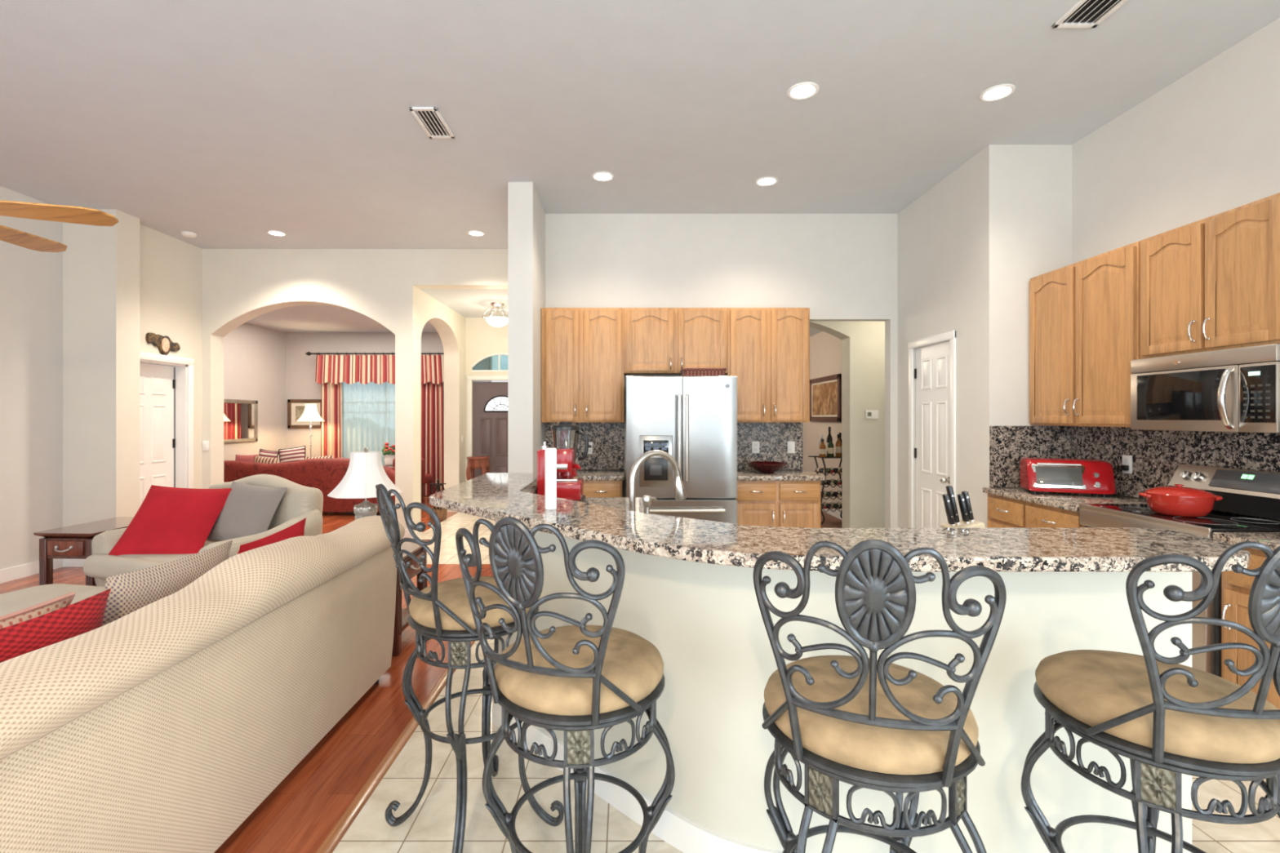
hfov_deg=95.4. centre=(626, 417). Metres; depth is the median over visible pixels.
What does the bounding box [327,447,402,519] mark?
table lamp
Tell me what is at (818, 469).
wine bottle
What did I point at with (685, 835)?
baseboard
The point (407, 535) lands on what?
baseboard
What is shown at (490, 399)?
door
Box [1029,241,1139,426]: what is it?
upper cabinet
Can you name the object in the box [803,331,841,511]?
wall
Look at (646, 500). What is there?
soap dispenser
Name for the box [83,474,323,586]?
armchair
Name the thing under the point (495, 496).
countertop
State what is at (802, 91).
recessed light
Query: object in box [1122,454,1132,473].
wall outlet
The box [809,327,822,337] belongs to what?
ceiling
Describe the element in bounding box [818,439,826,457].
wine bottle
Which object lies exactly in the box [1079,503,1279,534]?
cooktop
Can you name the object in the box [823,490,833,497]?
wine bottle
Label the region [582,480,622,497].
base cabinet
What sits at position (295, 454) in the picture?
throw pillow
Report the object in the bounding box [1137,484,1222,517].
pot
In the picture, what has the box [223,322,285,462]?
wall
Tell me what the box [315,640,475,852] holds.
trim
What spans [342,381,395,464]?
sheer curtain
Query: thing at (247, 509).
throw pillow
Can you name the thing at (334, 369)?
curtain valance
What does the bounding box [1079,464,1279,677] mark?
range
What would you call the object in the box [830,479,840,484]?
wine bottle
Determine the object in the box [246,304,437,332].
ceiling
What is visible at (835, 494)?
wine bottle
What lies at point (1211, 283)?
upper cabinet
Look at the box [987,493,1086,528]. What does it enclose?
base cabinet
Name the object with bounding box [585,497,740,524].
countertop
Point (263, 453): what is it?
throw pillow
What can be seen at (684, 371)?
woven basket
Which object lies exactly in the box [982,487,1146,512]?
countertop
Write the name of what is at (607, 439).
backsplash
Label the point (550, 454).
tower
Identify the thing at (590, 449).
wall outlet
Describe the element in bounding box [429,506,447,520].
wicker basket
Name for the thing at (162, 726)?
sofa
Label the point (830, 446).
wine bottle
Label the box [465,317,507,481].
wall
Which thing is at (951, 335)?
trim
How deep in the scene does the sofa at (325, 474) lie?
8.39 m
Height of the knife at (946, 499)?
0.118 m
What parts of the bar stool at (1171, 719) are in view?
leg, plaque frame, leg, seat plate, plaque frame, leg, cross rail, post, leg, plaque frame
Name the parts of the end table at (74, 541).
leg, handle, drawer, leg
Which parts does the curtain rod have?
rod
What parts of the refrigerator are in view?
door, dispenser panel, handle, handle, handle, freezer drawer, door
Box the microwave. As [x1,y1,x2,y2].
[1130,343,1279,432]
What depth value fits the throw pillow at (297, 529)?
2.65 m
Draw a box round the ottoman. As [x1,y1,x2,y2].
[0,583,105,616]
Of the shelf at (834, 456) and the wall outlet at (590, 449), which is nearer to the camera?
the wall outlet at (590, 449)
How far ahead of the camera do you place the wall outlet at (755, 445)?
5.65 m
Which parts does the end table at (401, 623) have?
leg, drawer, handle, leg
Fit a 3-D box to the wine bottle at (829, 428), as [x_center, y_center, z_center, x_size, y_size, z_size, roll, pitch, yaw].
[2.760,0.323,7.910,0.077,0.402,0.077,0,0,0]
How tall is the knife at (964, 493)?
0.113 m
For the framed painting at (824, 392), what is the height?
0.680 m
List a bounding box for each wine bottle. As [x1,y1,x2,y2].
[815,466,826,473]
[818,434,824,456]
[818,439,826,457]
[822,466,833,473]
[822,502,833,509]
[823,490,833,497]
[825,479,833,484]
[826,426,832,456]
[827,436,833,457]
[829,490,840,497]
[829,502,840,509]
[830,466,840,473]
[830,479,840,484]
[835,434,841,457]
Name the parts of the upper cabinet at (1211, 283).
door, handle, handle, door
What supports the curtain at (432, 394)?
hanging from the curtain valance
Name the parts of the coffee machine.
lever, name plate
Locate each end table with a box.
[33,516,133,586]
[391,539,431,655]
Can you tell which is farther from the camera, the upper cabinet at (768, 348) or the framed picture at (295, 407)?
the framed picture at (295, 407)
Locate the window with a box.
[471,353,507,371]
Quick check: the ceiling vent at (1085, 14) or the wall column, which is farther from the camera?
the wall column
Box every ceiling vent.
[408,106,454,138]
[1051,0,1128,28]
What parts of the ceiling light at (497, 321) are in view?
arm, lamp shade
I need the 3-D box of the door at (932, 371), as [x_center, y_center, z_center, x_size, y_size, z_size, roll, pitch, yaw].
[2.643,0.384,5.050,0.114,2.052,0.640,0,0,0]
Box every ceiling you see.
[0,0,1279,248]
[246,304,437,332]
[419,288,507,317]
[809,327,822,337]
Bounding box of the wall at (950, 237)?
[897,144,1003,528]
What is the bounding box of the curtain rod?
[305,351,444,355]
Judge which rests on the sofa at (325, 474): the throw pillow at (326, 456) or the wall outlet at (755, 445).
the throw pillow at (326, 456)
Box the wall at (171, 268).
[139,224,202,488]
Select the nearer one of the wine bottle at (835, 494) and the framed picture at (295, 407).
the wine bottle at (835, 494)
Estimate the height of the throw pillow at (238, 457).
0.330 m
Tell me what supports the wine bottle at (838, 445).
on the wine rack
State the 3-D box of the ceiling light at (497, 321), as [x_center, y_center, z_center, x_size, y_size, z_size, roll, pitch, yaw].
[-1.770,-1.407,8.000,0.412,0.314,0.400,0,0,0]
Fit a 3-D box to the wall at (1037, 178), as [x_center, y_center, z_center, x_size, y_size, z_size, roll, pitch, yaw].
[2.998,-0.285,4.296,0.505,3.410,0.100,0,0,0]
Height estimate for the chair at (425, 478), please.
0.760 m
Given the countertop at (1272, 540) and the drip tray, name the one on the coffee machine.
the drip tray
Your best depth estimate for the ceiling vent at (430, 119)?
3.91 m
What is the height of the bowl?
0.094 m
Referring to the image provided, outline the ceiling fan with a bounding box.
[0,200,119,252]
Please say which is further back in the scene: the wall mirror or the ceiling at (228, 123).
the wall mirror
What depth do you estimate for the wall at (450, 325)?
8.77 m
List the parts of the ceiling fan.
blade, blade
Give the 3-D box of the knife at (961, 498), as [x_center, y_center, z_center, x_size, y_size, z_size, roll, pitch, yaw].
[1.223,0.331,2.115,0.035,0.108,0.025,0,0,0]
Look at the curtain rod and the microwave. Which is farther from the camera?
the curtain rod
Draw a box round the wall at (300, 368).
[285,332,492,457]
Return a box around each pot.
[382,442,395,466]
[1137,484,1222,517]
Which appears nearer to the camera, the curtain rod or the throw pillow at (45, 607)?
the throw pillow at (45, 607)
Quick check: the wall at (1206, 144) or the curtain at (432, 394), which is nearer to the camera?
the wall at (1206, 144)
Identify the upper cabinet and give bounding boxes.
[541,307,624,422]
[624,307,727,375]
[724,307,809,422]
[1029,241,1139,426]
[1139,192,1279,359]
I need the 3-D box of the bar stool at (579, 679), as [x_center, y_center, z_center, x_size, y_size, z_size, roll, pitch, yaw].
[-0.132,0.808,1.450,0.498,1.204,0.543,0,0,41]
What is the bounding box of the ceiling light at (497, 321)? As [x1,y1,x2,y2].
[481,302,507,326]
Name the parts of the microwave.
door, vent panel, handle, control panel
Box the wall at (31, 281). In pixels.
[0,186,62,569]
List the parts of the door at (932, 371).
knob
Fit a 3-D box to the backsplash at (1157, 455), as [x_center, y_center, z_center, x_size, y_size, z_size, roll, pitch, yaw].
[3.239,0.282,2.911,0.021,0.445,2.622,0,0,0]
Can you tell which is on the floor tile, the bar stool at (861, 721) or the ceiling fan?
the bar stool at (861, 721)
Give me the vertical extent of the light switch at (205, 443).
0.115 m
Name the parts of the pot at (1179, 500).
handle, lid knob, pot, lid, handle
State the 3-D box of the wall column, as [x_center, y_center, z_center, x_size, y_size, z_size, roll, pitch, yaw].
[-0.895,-0.285,5.300,0.210,3.410,0.760,0,0,0]
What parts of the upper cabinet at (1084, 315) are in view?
door, handle, handle, door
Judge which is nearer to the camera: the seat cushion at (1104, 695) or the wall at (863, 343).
the seat cushion at (1104, 695)
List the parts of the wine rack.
leg, bottle rail, leg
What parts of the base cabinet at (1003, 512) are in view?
door, handle, drawer, handle, drawer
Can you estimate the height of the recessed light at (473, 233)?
0.008 m
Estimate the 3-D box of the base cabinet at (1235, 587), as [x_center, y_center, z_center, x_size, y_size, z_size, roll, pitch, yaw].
[2.909,0.983,2.265,0.671,0.874,0.620,0,0,0]
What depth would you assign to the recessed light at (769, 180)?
4.90 m
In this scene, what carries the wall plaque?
attached to the wall at (171, 268)
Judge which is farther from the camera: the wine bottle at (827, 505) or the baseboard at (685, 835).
the wine bottle at (827, 505)
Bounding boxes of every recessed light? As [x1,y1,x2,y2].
[266,230,286,236]
[466,230,484,236]
[591,171,614,181]
[755,176,777,186]
[786,81,819,99]
[979,84,1015,101]
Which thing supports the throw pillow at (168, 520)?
on the armchair at (299, 502)
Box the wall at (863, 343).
[809,321,884,528]
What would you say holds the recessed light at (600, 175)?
in the ceiling at (228, 123)
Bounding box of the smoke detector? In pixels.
[180,231,196,237]
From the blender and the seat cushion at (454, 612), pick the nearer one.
the seat cushion at (454, 612)
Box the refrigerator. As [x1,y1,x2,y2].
[626,376,737,524]
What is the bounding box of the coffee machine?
[537,441,585,502]
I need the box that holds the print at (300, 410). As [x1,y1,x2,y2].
[295,405,315,422]
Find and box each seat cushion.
[408,576,530,630]
[493,624,663,715]
[764,655,978,774]
[1035,649,1279,763]
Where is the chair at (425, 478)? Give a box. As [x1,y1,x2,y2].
[392,457,433,503]
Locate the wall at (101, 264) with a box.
[62,208,139,527]
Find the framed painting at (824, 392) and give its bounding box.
[809,373,840,422]
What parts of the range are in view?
panel, oven door, knob, knob, panel, control panel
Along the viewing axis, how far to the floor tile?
2.13 m
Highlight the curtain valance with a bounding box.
[315,355,444,384]
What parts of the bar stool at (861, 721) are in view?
leg, leg, plaque frame, seat plate, post, cross rail, leg, plaque frame, leg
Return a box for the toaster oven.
[1019,457,1115,497]
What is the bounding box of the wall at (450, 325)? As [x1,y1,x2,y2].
[419,289,488,521]
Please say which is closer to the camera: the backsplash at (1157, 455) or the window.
the backsplash at (1157, 455)
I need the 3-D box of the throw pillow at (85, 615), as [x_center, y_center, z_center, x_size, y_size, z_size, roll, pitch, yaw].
[-1.665,0.755,1.580,0.186,0.446,0.480,0,0,0]
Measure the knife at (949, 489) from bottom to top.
0.142 m
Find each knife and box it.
[942,493,955,526]
[946,485,959,524]
[957,493,968,523]
[961,490,973,521]
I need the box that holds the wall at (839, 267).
[545,213,897,528]
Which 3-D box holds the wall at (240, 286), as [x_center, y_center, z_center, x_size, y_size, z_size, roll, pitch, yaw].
[-2.945,-0.285,6.978,4.310,3.410,0.225,0,0,0]
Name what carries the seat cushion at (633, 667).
on the bar stool at (579, 679)
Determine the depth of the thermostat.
6.77 m
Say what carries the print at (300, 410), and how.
attached to the framed picture at (295, 407)
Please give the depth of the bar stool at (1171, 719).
1.15 m
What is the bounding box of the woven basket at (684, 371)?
[680,368,726,376]
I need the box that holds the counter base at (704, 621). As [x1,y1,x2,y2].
[494,485,1191,852]
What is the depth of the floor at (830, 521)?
7.93 m
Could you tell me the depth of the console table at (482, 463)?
8.59 m
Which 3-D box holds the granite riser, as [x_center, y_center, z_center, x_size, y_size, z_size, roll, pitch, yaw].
[-0.503,0.448,3.250,0.010,0.116,0.900,0,0,0]
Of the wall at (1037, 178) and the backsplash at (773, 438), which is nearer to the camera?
the wall at (1037, 178)
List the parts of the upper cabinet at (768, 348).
door, door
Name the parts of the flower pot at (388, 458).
pot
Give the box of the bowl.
[746,461,787,473]
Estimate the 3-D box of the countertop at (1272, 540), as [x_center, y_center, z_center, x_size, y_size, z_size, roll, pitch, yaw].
[2.922,0.525,2.264,0.654,0.038,0.628,0,0,0]
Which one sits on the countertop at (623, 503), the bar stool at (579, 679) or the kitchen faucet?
the kitchen faucet
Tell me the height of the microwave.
0.400 m
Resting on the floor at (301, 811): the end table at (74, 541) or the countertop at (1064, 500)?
the end table at (74, 541)
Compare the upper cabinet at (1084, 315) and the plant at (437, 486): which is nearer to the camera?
the upper cabinet at (1084, 315)
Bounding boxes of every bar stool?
[375,483,564,852]
[455,516,675,852]
[753,538,1006,852]
[1021,541,1279,852]
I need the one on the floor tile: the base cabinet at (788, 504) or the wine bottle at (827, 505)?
the base cabinet at (788, 504)
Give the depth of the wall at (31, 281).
5.25 m
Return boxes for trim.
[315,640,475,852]
[466,375,507,477]
[907,330,955,528]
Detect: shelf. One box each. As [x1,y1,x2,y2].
[401,608,408,631]
[808,455,841,457]
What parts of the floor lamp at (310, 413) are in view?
lamp shade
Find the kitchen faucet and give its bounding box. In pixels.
[629,449,685,511]
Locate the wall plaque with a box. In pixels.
[145,332,180,355]
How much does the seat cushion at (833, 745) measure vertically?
0.085 m
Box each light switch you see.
[202,440,208,450]
[787,441,795,453]
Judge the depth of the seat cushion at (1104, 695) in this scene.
1.22 m
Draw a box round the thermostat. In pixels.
[865,410,878,418]
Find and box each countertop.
[429,472,1250,571]
[576,469,624,480]
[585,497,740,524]
[737,469,825,480]
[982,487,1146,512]
[1213,532,1279,551]
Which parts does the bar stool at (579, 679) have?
leg, plaque frame, post, cross rail, leg, plaque frame, leg, seat plate, plaque frame, leg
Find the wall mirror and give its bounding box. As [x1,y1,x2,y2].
[223,399,257,443]
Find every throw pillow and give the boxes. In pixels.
[0,588,111,662]
[0,591,75,628]
[102,539,233,626]
[107,484,231,555]
[206,481,287,540]
[235,454,257,462]
[237,517,306,554]
[253,456,278,463]
[258,448,279,457]
[278,445,306,462]
[304,455,333,459]
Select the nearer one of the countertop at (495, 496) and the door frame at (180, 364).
the countertop at (495, 496)
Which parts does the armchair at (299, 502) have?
arm, arm, backrest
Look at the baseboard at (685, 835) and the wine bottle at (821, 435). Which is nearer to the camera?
the baseboard at (685, 835)
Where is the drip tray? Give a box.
[556,475,580,482]
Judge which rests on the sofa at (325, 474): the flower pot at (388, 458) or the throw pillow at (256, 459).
the throw pillow at (256, 459)
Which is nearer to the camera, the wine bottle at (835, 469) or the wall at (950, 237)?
the wall at (950, 237)
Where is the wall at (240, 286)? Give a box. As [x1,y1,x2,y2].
[202,248,507,528]
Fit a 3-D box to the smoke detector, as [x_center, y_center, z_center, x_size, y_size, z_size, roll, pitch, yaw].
[-4.720,-1.970,6.280,0.136,0.039,0.136,0,0,0]
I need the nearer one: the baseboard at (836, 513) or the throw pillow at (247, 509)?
the throw pillow at (247, 509)
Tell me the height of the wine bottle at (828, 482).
0.073 m
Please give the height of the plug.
0.035 m
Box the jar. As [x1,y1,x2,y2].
[551,430,588,462]
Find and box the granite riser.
[528,486,537,493]
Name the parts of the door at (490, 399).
fanlight pane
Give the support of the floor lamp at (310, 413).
on the floor at (301, 811)
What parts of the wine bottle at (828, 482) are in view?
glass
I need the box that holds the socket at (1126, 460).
[1124,458,1128,462]
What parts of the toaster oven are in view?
door, handle, door glass, knob, knob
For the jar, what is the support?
on the blender
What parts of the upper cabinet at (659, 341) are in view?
door, door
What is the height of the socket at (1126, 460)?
0.028 m
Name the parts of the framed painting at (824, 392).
frame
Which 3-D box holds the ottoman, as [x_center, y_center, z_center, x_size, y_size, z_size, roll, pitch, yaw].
[-3.050,1.178,3.020,0.860,0.484,0.680,0,0,12]
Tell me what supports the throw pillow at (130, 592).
on the sofa at (162, 726)
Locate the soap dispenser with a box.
[642,495,657,514]
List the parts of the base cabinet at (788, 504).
drawer, door, handle, drawer, door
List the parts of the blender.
lid, motor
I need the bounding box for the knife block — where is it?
[940,520,985,528]
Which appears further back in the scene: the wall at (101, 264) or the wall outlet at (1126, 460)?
the wall at (101, 264)
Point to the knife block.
(975, 524)
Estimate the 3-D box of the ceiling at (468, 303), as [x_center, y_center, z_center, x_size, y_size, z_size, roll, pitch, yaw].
[-1.660,-1.623,8.195,1.740,0.115,2.210,0,0,0]
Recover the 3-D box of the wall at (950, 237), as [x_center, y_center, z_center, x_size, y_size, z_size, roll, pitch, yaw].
[2.695,-0.285,4.963,0.100,3.410,1.434,0,0,0]
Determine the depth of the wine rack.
7.68 m
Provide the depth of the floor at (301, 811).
2.47 m
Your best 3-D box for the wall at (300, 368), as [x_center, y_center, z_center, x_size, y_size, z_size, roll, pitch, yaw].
[-4.375,-0.080,10.755,3.750,3.000,0.150,0,0,0]
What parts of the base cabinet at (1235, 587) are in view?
handle, drawer, door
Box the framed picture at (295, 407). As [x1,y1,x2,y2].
[287,399,321,428]
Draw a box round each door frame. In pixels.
[139,351,194,488]
[141,362,175,487]
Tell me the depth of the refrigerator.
4.78 m
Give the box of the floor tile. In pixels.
[332,511,1279,852]
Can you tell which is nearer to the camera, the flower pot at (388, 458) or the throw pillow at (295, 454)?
the throw pillow at (295, 454)
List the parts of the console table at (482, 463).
leg, leg, leg, leg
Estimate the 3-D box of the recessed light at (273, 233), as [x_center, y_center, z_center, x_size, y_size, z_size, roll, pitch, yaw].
[-3.770,-1.985,6.280,0.188,0.008,0.188,0,0,0]
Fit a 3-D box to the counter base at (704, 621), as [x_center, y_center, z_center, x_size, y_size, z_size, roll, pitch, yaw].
[0.296,0.905,2.431,3.031,1.030,0.926,0,0,40]
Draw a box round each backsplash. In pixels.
[545,422,624,469]
[737,422,803,469]
[989,426,1071,487]
[1071,426,1279,498]
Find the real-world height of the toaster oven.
0.228 m
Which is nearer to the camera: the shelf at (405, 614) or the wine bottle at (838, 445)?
the shelf at (405, 614)
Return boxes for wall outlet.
[587,442,592,453]
[751,441,759,453]
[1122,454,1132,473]
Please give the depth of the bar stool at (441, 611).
1.85 m
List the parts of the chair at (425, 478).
backrest, leg, seat, leg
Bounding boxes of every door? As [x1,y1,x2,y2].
[139,362,175,506]
[472,382,507,477]
[914,339,950,528]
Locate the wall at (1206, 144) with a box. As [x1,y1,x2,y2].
[1071,17,1279,520]
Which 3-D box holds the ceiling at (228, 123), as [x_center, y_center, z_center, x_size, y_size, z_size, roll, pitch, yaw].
[-1.575,-2.040,1.583,10.050,0.100,10.565,0,0,0]
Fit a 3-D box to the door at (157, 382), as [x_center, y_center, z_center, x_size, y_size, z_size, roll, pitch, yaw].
[-5.141,0.420,6.255,0.048,2.000,0.739,0,0,0]
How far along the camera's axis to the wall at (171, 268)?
6.49 m
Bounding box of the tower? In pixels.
[544,448,556,510]
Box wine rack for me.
[808,455,841,524]
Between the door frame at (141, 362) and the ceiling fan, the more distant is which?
the door frame at (141, 362)
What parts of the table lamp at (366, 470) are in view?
lamp shade, shade trim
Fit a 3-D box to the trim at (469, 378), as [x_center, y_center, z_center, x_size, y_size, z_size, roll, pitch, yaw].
[-1.960,0.383,9.108,1.060,2.075,0.024,0,0,0]
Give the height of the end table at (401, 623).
0.585 m
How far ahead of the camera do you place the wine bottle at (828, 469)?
7.82 m
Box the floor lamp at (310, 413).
[297,404,324,446]
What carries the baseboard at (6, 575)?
attached to the wall at (31, 281)
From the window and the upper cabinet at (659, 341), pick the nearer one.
the upper cabinet at (659, 341)
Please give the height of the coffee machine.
0.371 m
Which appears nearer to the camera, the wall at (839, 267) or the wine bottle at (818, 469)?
the wall at (839, 267)
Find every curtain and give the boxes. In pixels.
[320,382,342,457]
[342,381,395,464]
[421,381,444,495]
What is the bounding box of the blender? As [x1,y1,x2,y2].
[551,422,588,475]
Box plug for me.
[1120,465,1128,471]
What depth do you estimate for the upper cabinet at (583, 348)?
5.35 m
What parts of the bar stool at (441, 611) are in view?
post, leg, cross rail, plaque frame, leg, plaque frame, seat plate, leg, leg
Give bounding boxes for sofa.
[0,515,404,852]
[223,457,395,511]
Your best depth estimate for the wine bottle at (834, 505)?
7.84 m
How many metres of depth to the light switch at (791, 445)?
5.65 m
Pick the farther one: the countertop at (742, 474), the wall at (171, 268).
the wall at (171, 268)
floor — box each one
[0,495,493,852]
[820,511,841,528]
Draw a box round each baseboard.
[0,558,84,583]
[402,528,422,538]
[492,696,782,852]
[822,508,841,519]
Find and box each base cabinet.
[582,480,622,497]
[735,480,820,528]
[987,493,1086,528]
[1221,544,1279,709]
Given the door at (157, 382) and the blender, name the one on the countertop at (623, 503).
the blender
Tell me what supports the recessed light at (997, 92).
in the ceiling at (228, 123)
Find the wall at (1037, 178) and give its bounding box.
[1003,144,1071,458]
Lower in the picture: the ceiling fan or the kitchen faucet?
the kitchen faucet
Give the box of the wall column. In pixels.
[507,182,545,472]
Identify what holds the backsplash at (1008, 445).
attached to the wall at (1037, 178)
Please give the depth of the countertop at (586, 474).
5.17 m
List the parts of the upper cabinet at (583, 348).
door, door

